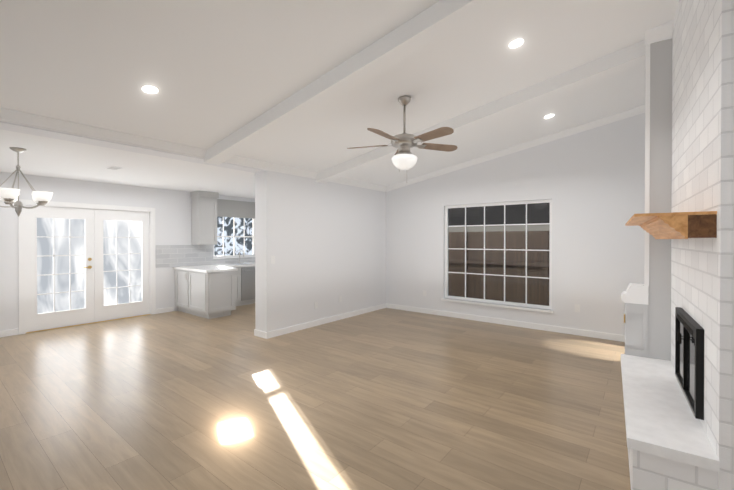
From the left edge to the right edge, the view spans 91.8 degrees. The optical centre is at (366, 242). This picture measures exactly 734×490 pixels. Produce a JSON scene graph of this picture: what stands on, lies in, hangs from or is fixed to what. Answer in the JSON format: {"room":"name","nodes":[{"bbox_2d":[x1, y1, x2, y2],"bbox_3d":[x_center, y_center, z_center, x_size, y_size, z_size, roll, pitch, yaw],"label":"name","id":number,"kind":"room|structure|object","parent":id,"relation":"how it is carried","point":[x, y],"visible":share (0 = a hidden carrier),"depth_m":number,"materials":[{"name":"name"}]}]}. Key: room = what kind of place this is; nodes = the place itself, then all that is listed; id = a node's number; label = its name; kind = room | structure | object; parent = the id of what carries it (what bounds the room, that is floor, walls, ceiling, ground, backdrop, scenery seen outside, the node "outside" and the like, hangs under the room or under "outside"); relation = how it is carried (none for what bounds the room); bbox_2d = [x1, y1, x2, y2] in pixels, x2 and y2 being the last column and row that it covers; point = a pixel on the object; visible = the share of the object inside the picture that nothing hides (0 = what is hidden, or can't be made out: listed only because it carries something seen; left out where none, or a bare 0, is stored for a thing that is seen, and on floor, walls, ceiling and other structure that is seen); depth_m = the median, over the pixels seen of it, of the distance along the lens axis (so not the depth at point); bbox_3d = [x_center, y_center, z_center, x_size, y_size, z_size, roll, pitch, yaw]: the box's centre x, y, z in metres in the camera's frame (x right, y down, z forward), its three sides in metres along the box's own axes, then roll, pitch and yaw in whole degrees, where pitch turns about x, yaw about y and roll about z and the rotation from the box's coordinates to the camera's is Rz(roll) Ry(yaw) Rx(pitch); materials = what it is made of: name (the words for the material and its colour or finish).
{"room":"living room","nodes":[
{"label":"living room","id":0,"kind":"room"},
{"bbox_2d":[0,172,254,334],"bbox_3d":[-4.862,0.094,6.444,0.150,2.700,8.620,0,0,38],"label":"wall","id":1,"kind":"structure","parent":0,"point":[172,217],"depth_m":6.36,"materials":[{"name":"white paint"}]},
{"bbox_2d":[0,329,17,337],"bbox_3d":[-6.457,1.410,4.285,0.014,0.095,3.240,0,0,38],"label":"baseboard","id":2,"kind":"structure","parent":1,"relation":"attached to","point":[12,332],"depth_m":5.47,"materials":[{"name":"white wood"}]},
{"bbox_2d":[18,199,155,334],"bbox_3d":[-4.901,0.385,6.381,0.168,2.120,1.970,0,0,38],"label":"door frame","id":3,"kind":"structure","parent":1,"relation":"attached to","point":[22,265],"depth_m":6.02,"materials":[{"name":"white wood"}]},
{"bbox_2d":[26,206,149,331],"bbox_3d":[-4.870,0.424,6.358,0.095,2.017,1.788,0,0,38],"label":"french door","id":4,"kind":"structure","parent":1,"relation":"in","point":[83,266],"depth_m":6.25,"materials":[{"name":"white"}]},
{"bbox_2d":[156,307,173,313],"bbox_3d":[-4.121,1.392,7.263,0.014,0.095,0.350,0,0,38],"label":"baseboard","id":5,"kind":"structure","parent":1,"relation":"attached to","point":[169,309],"depth_m":7.24,"materials":[{"name":"white wood"}]},
{"bbox_2d":[190,190,217,244],"bbox_3d":[-3.529,-0.513,7.728,0.338,1.138,0.410,0,0,38],"label":"upper cabinet","id":6,"kind":"object","parent":1,"relation":"attached to","point":[203,217],"depth_m":7.60,"materials":[{"name":"grey wood"}]},
{"bbox_2d":[156,245,254,267],"bbox_3d":[-3.185,0.280,8.453,0.008,0.451,3.388,0,0,38],"label":"tile backsplash","id":7,"kind":"structure","parent":1,"relation":"attached to","point":[178,255],"depth_m":7.63,"materials":[{"name":"grey tile"}]},
{"bbox_2d":[213,199,254,258],"bbox_3d":[-3.166,-0.303,8.530,0.140,1.370,1.140,0,0,38],"label":"kitchen window","id":8,"kind":"structure","parent":1,"relation":"in","point":[235,228],"depth_m":8.54,"materials":[{"name":"white"}]},
{"bbox_2d":[0,129,254,198],"bbox_3d":[-3.643,-1.130,5.576,3.090,0.120,8.770,0,0,38],"label":"ceiling","id":9,"kind":"structure","parent":0,"point":[49,157],"depth_m":5.09,"materials":[{"name":"white paint"}]},
{"bbox_2d":[0,147,52,216],"bbox_3d":[-3.974,-0.673,4.030,0.642,0.775,0.635,0,0,38],"label":"dining chandelier","id":10,"kind":"object","parent":9,"relation":"hanging from","point":[9,196],"visible":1,"depth_m":4.01,"materials":[{"name":"white glass"}]},
{"bbox_2d":[105,166,123,169],"bbox_3d":[-3.625,-1.063,5.105,0.300,0.009,0.150,0,0,38],"label":"ceiling vent","id":11,"kind":"object","parent":9,"relation":"in","point":[114,167],"visible":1,"depth_m":5.06,"materials":[{"name":"white metal"}]},
{"bbox_2d":[0,121,266,172],"bbox_3d":[-2.560,-1.172,4.218,0.290,0.220,3.050,0,0,38],"label":"wall","id":12,"kind":"structure","parent":0,"point":[7,126],"depth_m":3.86,"materials":[{"name":"white paint"}]},
{"bbox_2d":[0,303,630,489],"bbox_3d":[-1.364,1.491,3.709,9.000,0.060,8.920,0,0,38],"label":"floor","id":13,"kind":"structure","parent":0,"point":[388,399],"depth_m":3.17,"materials":[{"name":"brown wood"}]},
{"bbox_2d":[174,269,188,313],"bbox_3d":[-3.590,0.998,7.430,0.639,0.880,0.588,0,0,38],"label":"base cabinet","id":14,"kind":"object","parent":13,"relation":"on","point":[181,276],"depth_m":7.20,"materials":[{"name":"grey wood"}]},
{"bbox_2d":[189,269,236,318],"bbox_3d":[-3.052,1.000,7.008,0.728,0.880,0.588,0,0,38],"label":"base cabinet","id":15,"kind":"object","parent":13,"relation":"on","point":[206,291],"depth_m":6.79,"materials":[{"name":"grey wood"}]},
{"bbox_2d":[173,265,232,272],"bbox_3d":[-3.293,0.537,7.202,1.384,0.044,0.635,0,0,38],"label":"countertop","id":16,"kind":"structure","parent":15,"relation":"on","point":[198,268],"depth_m":6.94,"materials":[{"name":"white stone"}]},
{"bbox_2d":[219,266,242,305],"bbox_3d":[-3.227,0.995,7.908,0.619,0.879,0.548,0,0,38],"label":"base cabinet","id":17,"kind":"object","parent":13,"relation":"on","point":[239,273],"depth_m":7.91,"materials":[{"name":"grey wood"}]},
{"bbox_2d":[243,266,254,304],"bbox_3d":[-2.861,0.992,8.375,0.619,0.879,0.640,0,0,38],"label":"base cabinet","id":18,"kind":"object","parent":13,"relation":"on","point":[245,282],"depth_m":8.11,"materials":[{"name":"grey wood"}]},
{"bbox_2d":[219,262,254,265],"bbox_3d":[-2.644,0.529,8.641,0.629,0.045,2.426,0,0,38],"label":"countertop","id":19,"kind":"structure","parent":18,"relation":"on","point":[249,263],"depth_m":8.07,"materials":[{"name":"white stone"}]},
{"bbox_2d":[621,0,733,489],"bbox_3d":[2.382,-0.356,2.345,1.115,3.650,1.752,0,0,35],"label":"fireplace","id":20,"kind":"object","parent":13,"relation":"on","point":[673,443],"depth_m":1.96,"materials":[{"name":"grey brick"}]},
{"bbox_2d":[625,211,716,238],"bbox_3d":[2.077,-0.091,2.539,0.335,0.141,1.560,0,0,35],"label":"mantel shelf","id":21,"kind":"object","parent":20,"relation":"attached to","point":[681,225],"visible":1,"depth_m":1.89,"materials":[{"name":"brown wood"}]},
{"bbox_2d":[675,307,703,419],"bbox_3d":[2.147,0.759,2.381,0.096,0.520,0.810,0,0,34],"label":"fireplace screen","id":22,"kind":"object","parent":20,"relation":"attached to","point":[689,352],"visible":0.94,"depth_m":2.26,"materials":[{"name":"black metal"}]},
{"bbox_2d":[255,170,385,331],"bbox_3d":[-0.659,0.073,6.649,0.290,2.740,3.110,0,0,38],"label":"wall","id":23,"kind":"structure","parent":0,"point":[324,244],"depth_m":6.10,"materials":[{"name":"white paint"}]},
{"bbox_2d":[0,107,387,191],"bbox_3d":[-1.456,-1.130,5.328,0.075,0.103,6.160,0,0,38],"label":"crown molding","id":24,"kind":"structure","parent":23,"relation":"attached to","point":[33,120],"depth_m":3.94,"materials":[{"name":"white"}]},
{"bbox_2d":[254,329,264,335],"bbox_3d":[-0.783,1.395,6.745,0.014,0.095,3.124,0,0,38],"label":"baseboard","id":25,"kind":"structure","parent":23,"relation":"attached to","point":[256,332],"depth_m":5.45,"materials":[{"name":"white wood"}]},
{"bbox_2d":[271,256,274,263],"bbox_3d":[-1.434,0.271,5.421,0.006,0.120,0.080,0,0,38],"label":"light switch","id":26,"kind":"object","parent":23,"relation":"attached to","point":[272,257],"depth_m":5.42,"materials":[{"name":"white plastic"}]},
{"bbox_2d":[265,303,385,338],"bbox_3d":[-0.556,1.396,6.542,0.014,0.095,3.084,0,0,38],"label":"baseboard","id":27,"kind":"structure","parent":23,"relation":"attached to","point":[287,330],"depth_m":6.19,"materials":[{"name":"white wood"}]},
{"bbox_2d":[0,0,678,186],"bbox_3d":[-0.102,-1.663,2.795,5.910,1.116,8.770,0,0,38],"label":"ceiling","id":28,"kind":"structure","parent":0,"point":[215,71],"depth_m":3.11,"materials":[{"name":"white paint"}]},
{"bbox_2d":[139,84,160,94],"bbox_3d":[-1.891,-1.332,3.101,0.170,0.029,0.170,0,0,38],"label":"recessed light","id":29,"kind":"object","parent":28,"relation":"in","point":[149,89],"visible":1,"depth_m":3.09,"materials":[{"name":"white plastic"}]},
{"bbox_2d":[204,0,509,164],"bbox_3d":[0.116,-1.556,2.961,5.470,1.082,0.200,0,0,38],"label":"beam","id":30,"kind":"structure","parent":28,"relation":"attached to","point":[434,23],"depth_m":3.02,"materials":[{"name":"white paint"}]},
{"bbox_2d":[347,96,457,171],"bbox_3d":[0.386,-1.099,3.835,1.257,0.930,1.221,0,0,38],"label":"ceiling fan","id":31,"kind":"object","parent":28,"relation":"hanging from","point":[404,157],"visible":1,"depth_m":3.79,"materials":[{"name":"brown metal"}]},
{"bbox_2d":[315,40,645,182],"bbox_3d":[1.326,-1.565,4.503,5.470,1.082,0.200,0,0,38],"label":"beam","id":32,"kind":"structure","parent":28,"relation":"attached to","point":[626,58],"depth_m":4.07,"materials":[{"name":"white paint"}]},
{"bbox_2d":[506,37,526,49],"bbox_3d":[1.316,-1.753,3.136,0.170,0.029,0.170,0,0,38],"label":"recessed light","id":33,"kind":"object","parent":28,"relation":"in","point":[517,42],"visible":1,"depth_m":3.13,"materials":[{"name":"white"}]},
{"bbox_2d":[543,113,555,118],"bbox_3d":[2.519,-1.739,4.913,0.170,0.029,0.170,0,0,38],"label":"recessed light","id":34,"kind":"object","parent":28,"relation":"in","point":[548,116],"visible":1,"depth_m":4.90,"materials":[{"name":"white"}]},
{"bbox_2d":[386,113,644,334],"bbox_3d":[1.342,-0.435,7.147,9.000,3.750,0.150,0,0,38],"label":"wall","id":35,"kind":"structure","parent":0,"point":[590,183],"depth_m":5.65,"materials":[{"name":"white paint"}]},
{"bbox_2d":[441,199,553,312],"bbox_3d":[2.269,0.217,6.380,1.970,1.845,0.160,0,0,38],"label":"window","id":36,"kind":"structure","parent":35,"relation":"in","point":[498,254],"depth_m":6.35,"materials":[{"name":"white"}]},
{"bbox_2d":[386,303,624,341],"bbox_3d":[2.149,1.397,6.421,4.420,0.095,0.014,0,0,38],"label":"baseboard","id":37,"kind":"structure","parent":35,"relation":"attached to","point":[551,328],"depth_m":6.08,"materials":[{"name":"white wood"}]},
{"bbox_2d":[388,105,644,190],"bbox_3d":[2.579,-1.589,6.026,5.380,1.012,0.075,0,0,38],"label":"crown molding","id":38,"kind":"structure","parent":35,"relation":"attached to","point":[641,109],"depth_m":5.91,"materials":[{"name":"white"}]},
{"bbox_2d":[625,38,671,360],"bbox_3d":[2.929,-0.360,3.111,1.080,3.650,0.150,0,0,35],"label":"wall","id":39,"kind":"structure","parent":0,"point":[648,331],"depth_m":3.24,"materials":[{"name":"grey paint"}]},
{"bbox_2d":[621,283,647,304],"bbox_3d":[2.545,0.488,3.386,0.200,0.170,0.180,0,0,35],"label":"trim","id":40,"kind":"structure","parent":39,"relation":"attached to","point":[633,293],"depth_m":3.31,"materials":[{"name":"white wood"}]},
{"bbox_2d":[645,20,673,44],"bbox_3d":[2.627,-1.901,3.186,0.215,0.170,0.077,0,0,34],"label":"crown molding","id":41,"kind":"structure","parent":39,"relation":"attached to","point":[664,31],"depth_m":3.19,"materials":[{"name":"white paint"}]}
]}

